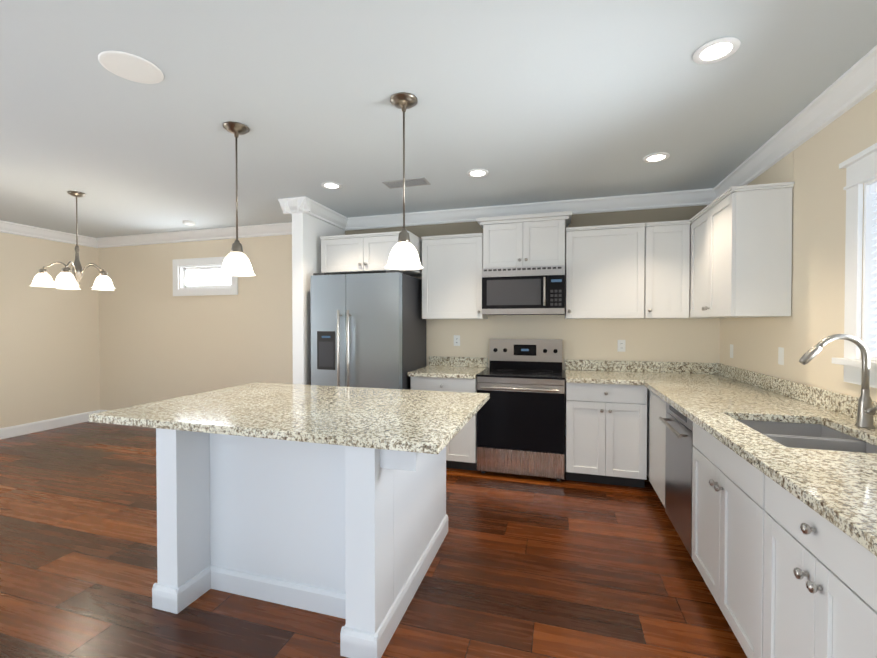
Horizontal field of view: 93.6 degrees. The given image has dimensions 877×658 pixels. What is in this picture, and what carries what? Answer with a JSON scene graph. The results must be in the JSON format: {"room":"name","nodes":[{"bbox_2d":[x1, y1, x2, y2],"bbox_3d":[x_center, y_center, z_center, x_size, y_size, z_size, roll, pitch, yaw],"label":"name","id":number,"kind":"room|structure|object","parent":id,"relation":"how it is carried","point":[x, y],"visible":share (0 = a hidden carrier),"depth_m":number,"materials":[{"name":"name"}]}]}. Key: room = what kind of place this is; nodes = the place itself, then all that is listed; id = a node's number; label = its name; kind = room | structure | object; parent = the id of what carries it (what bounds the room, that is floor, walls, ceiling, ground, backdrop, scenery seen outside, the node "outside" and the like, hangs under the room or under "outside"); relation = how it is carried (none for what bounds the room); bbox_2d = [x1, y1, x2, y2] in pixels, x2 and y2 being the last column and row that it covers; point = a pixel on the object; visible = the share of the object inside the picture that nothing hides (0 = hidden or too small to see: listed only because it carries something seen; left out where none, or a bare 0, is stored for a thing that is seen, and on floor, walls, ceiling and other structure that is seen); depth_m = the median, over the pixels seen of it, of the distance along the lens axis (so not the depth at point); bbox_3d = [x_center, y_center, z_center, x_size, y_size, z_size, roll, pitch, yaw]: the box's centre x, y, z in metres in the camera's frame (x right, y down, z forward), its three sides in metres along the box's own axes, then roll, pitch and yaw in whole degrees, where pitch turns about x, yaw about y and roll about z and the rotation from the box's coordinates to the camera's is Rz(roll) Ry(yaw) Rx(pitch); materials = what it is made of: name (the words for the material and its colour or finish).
{"room":"kitchen","nodes":[
{"label":"kitchen","id":0,"kind":"room"},
{"bbox_2d":[0,232,99,427],"bbox_3d":[-6.018,0.054,2.292,0.120,2.580,7.860,0,1,16],"label":"wall","id":1,"kind":"structure","parent":0,"point":[49,355],"depth_m":5.31,"materials":[{"name":"beige paint"}]},
{"bbox_2d":[0,220,95,247],"bbox_3d":[-5.918,-1.173,2.246,0.088,0.125,7.440,0,1,16],"label":"crown molding","id":2,"kind":"structure","parent":1,"relation":"attached to","point":[5,227],"depth_m":5.26,"materials":[{"name":"white paint"}]},
{"bbox_2d":[0,410,98,439],"bbox_3d":[-5.948,1.278,2.303,0.016,0.130,7.590,0,1,16],"label":"baseboard","id":3,"kind":"structure","parent":1,"relation":"attached to","point":[24,429],"depth_m":5.28,"materials":[{"name":"white paint"}]},
{"bbox_2d":[292,213,344,384],"bbox_3d":[-1.267,0.025,4.440,0.125,2.579,0.819,0,1,16],"label":"wall","id":4,"kind":"structure","parent":0,"point":[308,231],"depth_m":4.06,"materials":[{"name":"white paint"}]},
{"bbox_2d":[278,198,292,213],"bbox_3d":[-1.390,-1.201,4.367,0.098,0.125,0.818,0,1,16],"label":"crown molding","id":5,"kind":"structure","parent":4,"relation":"attached to","point":[286,203],"depth_m":3.98,"materials":[{"name":"white paint"}]},
{"bbox_2d":[292,196,347,228],"bbox_3d":[-1.202,-1.200,4.312,0.113,0.125,0.818,0,1,16],"label":"crown molding","id":6,"kind":"structure","parent":4,"relation":"attached to","point":[306,205],"depth_m":4.19,"materials":[{"name":"white paint"}]},
{"bbox_2d":[0,421,746,657],"bbox_3d":[-2.237,1.409,1.200,8.000,0.100,7.860,0,1,16],"label":"floor","id":7,"kind":"structure","parent":0,"point":[523,566],"depth_m":2.21,"materials":[{"name":"brown wood"}]},
{"bbox_2d":[152,428,447,657],"bbox_3d":[-0.588,0.906,2.339,1.331,0.874,1.131,0,1,16],"label":"kitchen island","id":8,"kind":"object","parent":7,"relation":"on","point":[354,537],"visible":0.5,"depth_m":1.99,"materials":[{"name":"white paint"}]},
{"bbox_2d":[89,382,489,453],"bbox_3d":[-0.717,0.447,2.398,1.845,0.038,1.200,0,1,16],"label":"island countertop","id":9,"kind":"structure","parent":8,"relation":"on","point":[426,421],"depth_m":2.08,"materials":[{"name":"stone"}]},
{"bbox_2d":[311,270,425,389],"bbox_3d":[-0.697,0.387,4.232,0.924,1.862,0.867,0,1,16],"label":"refrigerator","id":10,"kind":"object","parent":7,"relation":"on","point":[368,330],"visible":0.67,"depth_m":3.88,"materials":[{"name":"silver metal"}]},
{"bbox_2d":[411,377,477,470],"bbox_3d":[0.119,0.882,4.119,0.634,0.874,0.668,0,1,16],"label":"base cabinet","id":11,"kind":"object","parent":7,"relation":"on","point":[461,449],"visible":0.27,"depth_m":3.80,"materials":[{"name":"white paint"}]},
{"bbox_2d":[408,356,487,378],"bbox_3d":[0.114,0.374,4.111,0.648,0.138,0.677,0,1,16],"label":"countertop","id":12,"kind":"structure","parent":11,"relation":"on","point":[439,367],"depth_m":4.21,"materials":[{"name":"beige stone"}]},
{"bbox_2d":[476,339,564,480],"bbox_3d":[0.792,0.715,3.895,0.768,1.215,0.699,0,1,16],"label":"range","id":13,"kind":"object","parent":7,"relation":"on","point":[521,420],"visible":1,"depth_m":3.65,"materials":[{"name":"silver metal"}]},
{"bbox_2d":[565,378,646,487],"bbox_3d":[1.477,0.888,3.720,0.632,0.874,0.668,0,1,16],"label":"base cabinet","id":14,"kind":"object","parent":7,"relation":"on","point":[605,433],"visible":0.96,"depth_m":3.44,"materials":[{"name":"white paint"}]},
{"bbox_2d":[565,360,639,384],"bbox_3d":[1.452,0.380,3.717,0.584,0.138,0.680,0,1,16],"label":"countertop","id":15,"kind":"structure","parent":14,"relation":"on","point":[576,371],"depth_m":3.87,"materials":[{"name":"beige stone"}]},
{"bbox_2d":[647,388,665,506],"bbox_3d":[2.050,0.894,3.268,0.693,0.874,1.213,0,1,16],"label":"base cabinet","id":16,"kind":"object","parent":7,"relation":"on","point":[656,436],"visible":0.17,"depth_m":3.09,"materials":[{"name":"white paint"}]},
{"bbox_2d":[632,361,876,555],"bbox_3d":[1.640,0.403,1.975,0.759,0.138,3.917,0,1,16],"label":"countertop","id":17,"kind":"structure","parent":16,"relation":"on","point":[837,489],"depth_m":1.90,"materials":[{"name":"beige stone"}]},
{"bbox_2d":[738,420,876,453],"bbox_3d":[1.591,0.606,1.785,0.444,0.260,0.664,0,1,16],"label":"sink","id":18,"kind":"object","parent":17,"relation":"in","point":[807,436],"visible":0.08,"depth_m":1.84,"materials":[{"name":"silver metal"}]},
{"bbox_2d":[799,334,876,428],"bbox_3d":[1.784,0.228,1.835,0.279,0.412,0.098,0,1,16],"label":"faucet","id":19,"kind":"object","parent":17,"relation":"on","point":[866,411],"visible":1,"depth_m":1.82,"materials":[{"name":"silver metal"}]},
{"bbox_2d":[659,402,693,556],"bbox_3d":[1.723,0.908,2.428,0.676,0.868,0.576,0,1,16],"label":"dishwasher","id":20,"kind":"object","parent":7,"relation":"on","point":[678,466],"visible":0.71,"depth_m":2.45,"materials":[{"name":"silver metal"}]},
{"bbox_2d":[692,421,864,657],"bbox_3d":[1.579,0.914,1.746,0.738,0.874,0.806,0,1,16],"label":"base cabinet","id":21,"kind":"object","parent":7,"relation":"on","point":[728,492],"visible":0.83,"depth_m":1.74,"materials":[{"name":"white paint"}]},
{"bbox_2d":[763,475,876,657],"bbox_3d":[1.379,0.923,1.064,0.738,0.874,0.606,0,1,16],"label":"base cabinet","id":22,"kind":"object","parent":7,"relation":"on","point":[820,589],"visible":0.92,"depth_m":1.16,"materials":[{"name":"white paint"}]},
{"bbox_2d":[98,235,719,409],"bbox_3d":[-1.089,0.019,4.878,7.880,2.580,0.120,0,1,16],"label":"wall","id":23,"kind":"structure","parent":0,"point":[158,341],"depth_m":5.25,"materials":[{"name":"beige paint"}]},
{"bbox_2d":[172,257,237,295],"bbox_3d":[-3.032,-0.683,5.440,1.470,0.910,0.164,0,1,16],"label":"window","id":24,"kind":"structure","parent":23,"relation":"in","point":[204,277],"depth_m":5.47,"materials":[{"name":"white glass"}]},
{"bbox_2d":[320,231,421,276],"bbox_3d":[-0.659,-0.756,4.335,0.955,0.365,0.647,0,1,16],"label":"upper cabinet","id":25,"kind":"object","parent":23,"relation":"attached to","point":[357,253],"visible":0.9,"depth_m":4.09,"materials":[{"name":"white paint"}]},
{"bbox_2d":[96,188,711,247],"bbox_3d":[-1.176,-1.207,4.778,7.760,0.125,0.088,0,1,16],"label":"crown molding","id":26,"kind":"structure","parent":23,"relation":"attached to","point":[698,197],"depth_m":4.38,"materials":[{"name":"white paint"}]},
{"bbox_2d":[421,233,487,318],"bbox_3d":[0.170,-0.520,4.247,0.628,0.835,0.358,0,1,16],"label":"upper cabinet","id":27,"kind":"object","parent":23,"relation":"attached to","point":[452,265],"visible":0.92,"depth_m":4.11,"materials":[{"name":"white paint"}]},
{"bbox_2d":[454,335,459,345],"bbox_3d":[0.197,0.125,4.434,0.070,0.114,0.007,0,1,16],"label":"electrical outlet","id":28,"kind":"object","parent":23,"relation":"attached to","point":[456,340],"visible":1,"depth_m":4.43,"materials":[{"name":"white plastic"}]},
{"bbox_2d":[477,211,571,267],"bbox_3d":[0.841,-0.830,4.040,0.874,0.489,0.369,0,1,16],"label":"upper cabinet","id":29,"kind":"object","parent":23,"relation":"attached to","point":[529,240],"visible":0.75,"depth_m":3.89,"materials":[{"name":"white paint"}]},
{"bbox_2d":[482,265,564,314],"bbox_3d":[0.829,-0.361,4.005,0.762,0.440,0.444,0,1,16],"label":"microwave","id":30,"kind":"object","parent":29,"relation":"attached to","point":[536,290],"visible":1,"depth_m":3.84,"materials":[{"name":"silver metal"}]},
{"bbox_2d":[345,151,793,238],"bbox_3d":[0.564,-1.022,3.688,3.804,0.225,1.204,0,1,16],"label":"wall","id":31,"kind":"structure","parent":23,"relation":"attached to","point":[781,171],"depth_m":3.96,"materials":[{"name":"beige paint"}]},
{"bbox_2d":[565,223,645,318],"bbox_3d":[1.534,-0.515,3.846,0.664,0.835,0.358,0,1,16],"label":"upper cabinet","id":32,"kind":"object","parent":23,"relation":"attached to","point":[604,271],"visible":1,"depth_m":3.71,"materials":[{"name":"white paint"}]},
{"bbox_2d":[617,340,624,351],"bbox_3d":[1.766,0.161,3.973,0.070,0.114,0.007,0,1,16],"label":"electrical outlet","id":33,"kind":"object","parent":23,"relation":"attached to","point":[621,346],"visible":1,"depth_m":3.97,"materials":[{"name":"white plastic"}]},
{"bbox_2d":[641,220,690,318],"bbox_3d":[2.023,-0.513,3.703,0.346,0.835,0.358,0,1,16],"label":"upper cabinet","id":34,"kind":"object","parent":23,"relation":"attached to","point":[667,271],"visible":0.96,"depth_m":3.57,"materials":[{"name":"white paint"}]},
{"bbox_2d":[0,0,876,237],"bbox_3d":[-2.237,-1.271,1.164,8.000,0.100,7.860,0,1,16],"label":"ceiling","id":35,"kind":"structure","parent":0,"point":[526,101],"depth_m":2.23,"materials":[{"name":"white paint"}]},
{"bbox_2d":[30,191,115,290],"bbox_3d":[-3.341,-0.819,3.828,0.615,0.875,0.597,0,1,16],"label":"chandelier","id":36,"kind":"object","parent":35,"relation":"hanging from","point":[66,279],"visible":1,"depth_m":3.77,"materials":[{"name":"white glass"}]},
{"bbox_2d":[98,51,163,83],"bbox_3d":[-1.446,-1.228,1.942,0.250,0.006,0.250,0,1,16],"label":"round speaker","id":37,"kind":"object","parent":35,"relation":"attached to","point":[131,67],"visible":1,"depth_m":1.93,"materials":[{"name":"white plastic"}]},
{"bbox_2d":[183,220,195,225],"bbox_3d":[-2.956,-1.253,4.880,0.132,0.035,0.132,0,1,16],"label":"recessed light","id":38,"kind":"object","parent":35,"relation":"attached to","point":[189,223],"visible":1,"depth_m":4.84,"materials":[{"name":"white plastic"}]},
{"bbox_2d":[218,121,255,275],"bbox_3d":[-1.242,-0.788,2.535,0.212,0.902,0.212,0,1,16],"label":"pendant light","id":39,"kind":"object","parent":35,"relation":"hanging from","point":[236,262],"visible":1,"depth_m":2.51,"materials":[{"name":"white glass"}]},
{"bbox_2d":[321,182,341,188],"bbox_3d":[-0.932,-1.249,3.589,0.176,0.008,0.176,0,1,16],"label":"recessed light","id":40,"kind":"object","parent":35,"relation":"in","point":[330,185],"visible":0.96,"depth_m":3.58,"materials":[{"name":"white paint"}]},
{"bbox_2d":[385,92,423,269],"bbox_3d":[-0.187,-0.784,2.226,0.212,0.902,0.212,0,1,16],"label":"pendant light","id":41,"kind":"object","parent":35,"relation":"hanging from","point":[403,255],"visible":1,"depth_m":2.19,"materials":[{"name":"white glass"}]},
{"bbox_2d":[382,177,430,188],"bbox_3d":[-0.274,-1.248,3.527,0.380,0.009,0.170,0,1,16],"label":"ceiling vent","id":42,"kind":"object","parent":35,"relation":"in","point":[408,182],"visible":0.94,"depth_m":3.52,"materials":[{"name":"white metal"}]},
{"bbox_2d":[467,169,488,177],"bbox_3d":[0.315,-1.245,3.294,0.176,0.008,0.176,0,1,16],"label":"recessed light","id":43,"kind":"object","parent":35,"relation":"in","point":[476,173],"visible":0.98,"depth_m":3.29,"materials":[{"name":"white paint"}]},
{"bbox_2d":[643,152,669,162],"bbox_3d":[1.577,-1.241,2.984,0.176,0.008,0.176,0,1,16],"label":"recessed light","id":44,"kind":"object","parent":35,"relation":"in","point":[656,157],"visible":0.98,"depth_m":2.98,"materials":[{"name":"white paint"}]},
{"bbox_2d":[693,37,740,63],"bbox_3d":[1.224,-1.225,1.815,0.176,0.008,0.176,0,1,16],"label":"recessed light","id":45,"kind":"object","parent":35,"relation":"in","point":[715,50],"visible":1,"depth_m":1.81,"materials":[{"name":"white paint"}]},
{"bbox_2d":[720,89,876,401],"bbox_3d":[1.526,0.084,0.014,0.120,2.580,7.740,0,1,16],"label":"wall","id":46,"kind":"structure","parent":0,"point":[818,253],"depth_m":2.34,"materials":[{"name":"beige paint"}]},
{"bbox_2d":[730,344,732,357],"bbox_3d":[2.486,0.188,3.486,0.007,0.114,0.070,0,1,16],"label":"electrical outlet","id":47,"kind":"object","parent":46,"relation":"attached to","point":[731,350],"visible":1,"depth_m":3.49,"materials":[{"name":"white plastic"}]},
{"bbox_2d":[682,182,794,318],"bbox_3d":[2.208,-0.506,3.195,0.358,0.835,1.226,0,1,16],"label":"upper cabinet","id":48,"kind":"object","parent":46,"relation":"attached to","point":[740,251],"visible":1,"depth_m":2.65,"materials":[{"name":"white paint"}]},
{"bbox_2d":[778,347,783,364],"bbox_3d":[2.258,0.178,2.709,0.007,0.114,0.070,0,1,16],"label":"electrical outlet","id":49,"kind":"object","parent":46,"relation":"attached to","point":[780,355],"visible":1,"depth_m":2.71,"materials":[{"name":"white plastic"}]},
{"bbox_2d":[712,45,876,200],"bbox_3d":[1.444,-1.144,0.085,0.088,0.125,7.440,0,1,16],"label":"crown molding","id":50,"kind":"structure","parent":46,"relation":"attached to","point":[853,85],"depth_m":2.30,"materials":[{"name":"white paint"}]},
{"bbox_2d":[832,143,876,387],"bbox_3d":[1.956,-0.279,1.582,0.181,1.105,1.040,0,1,16],"label":"window","id":51,"kind":"structure","parent":46,"relation":"in","point":[861,168],"depth_m":1.99,"materials":[{"name":"white paint"}]},
{"bbox_2d":[869,182,876,356],"bbox_3d":[1.966,-0.272,1.580,0.052,0.814,0.784,0,1,16],"label":"window blinds","id":52,"kind":"object","parent":51,"relation":"attached to","point":[873,188],"visible":0.98,"depth_m":1.94,"materials":[{"name":"white plastic"}]}
]}

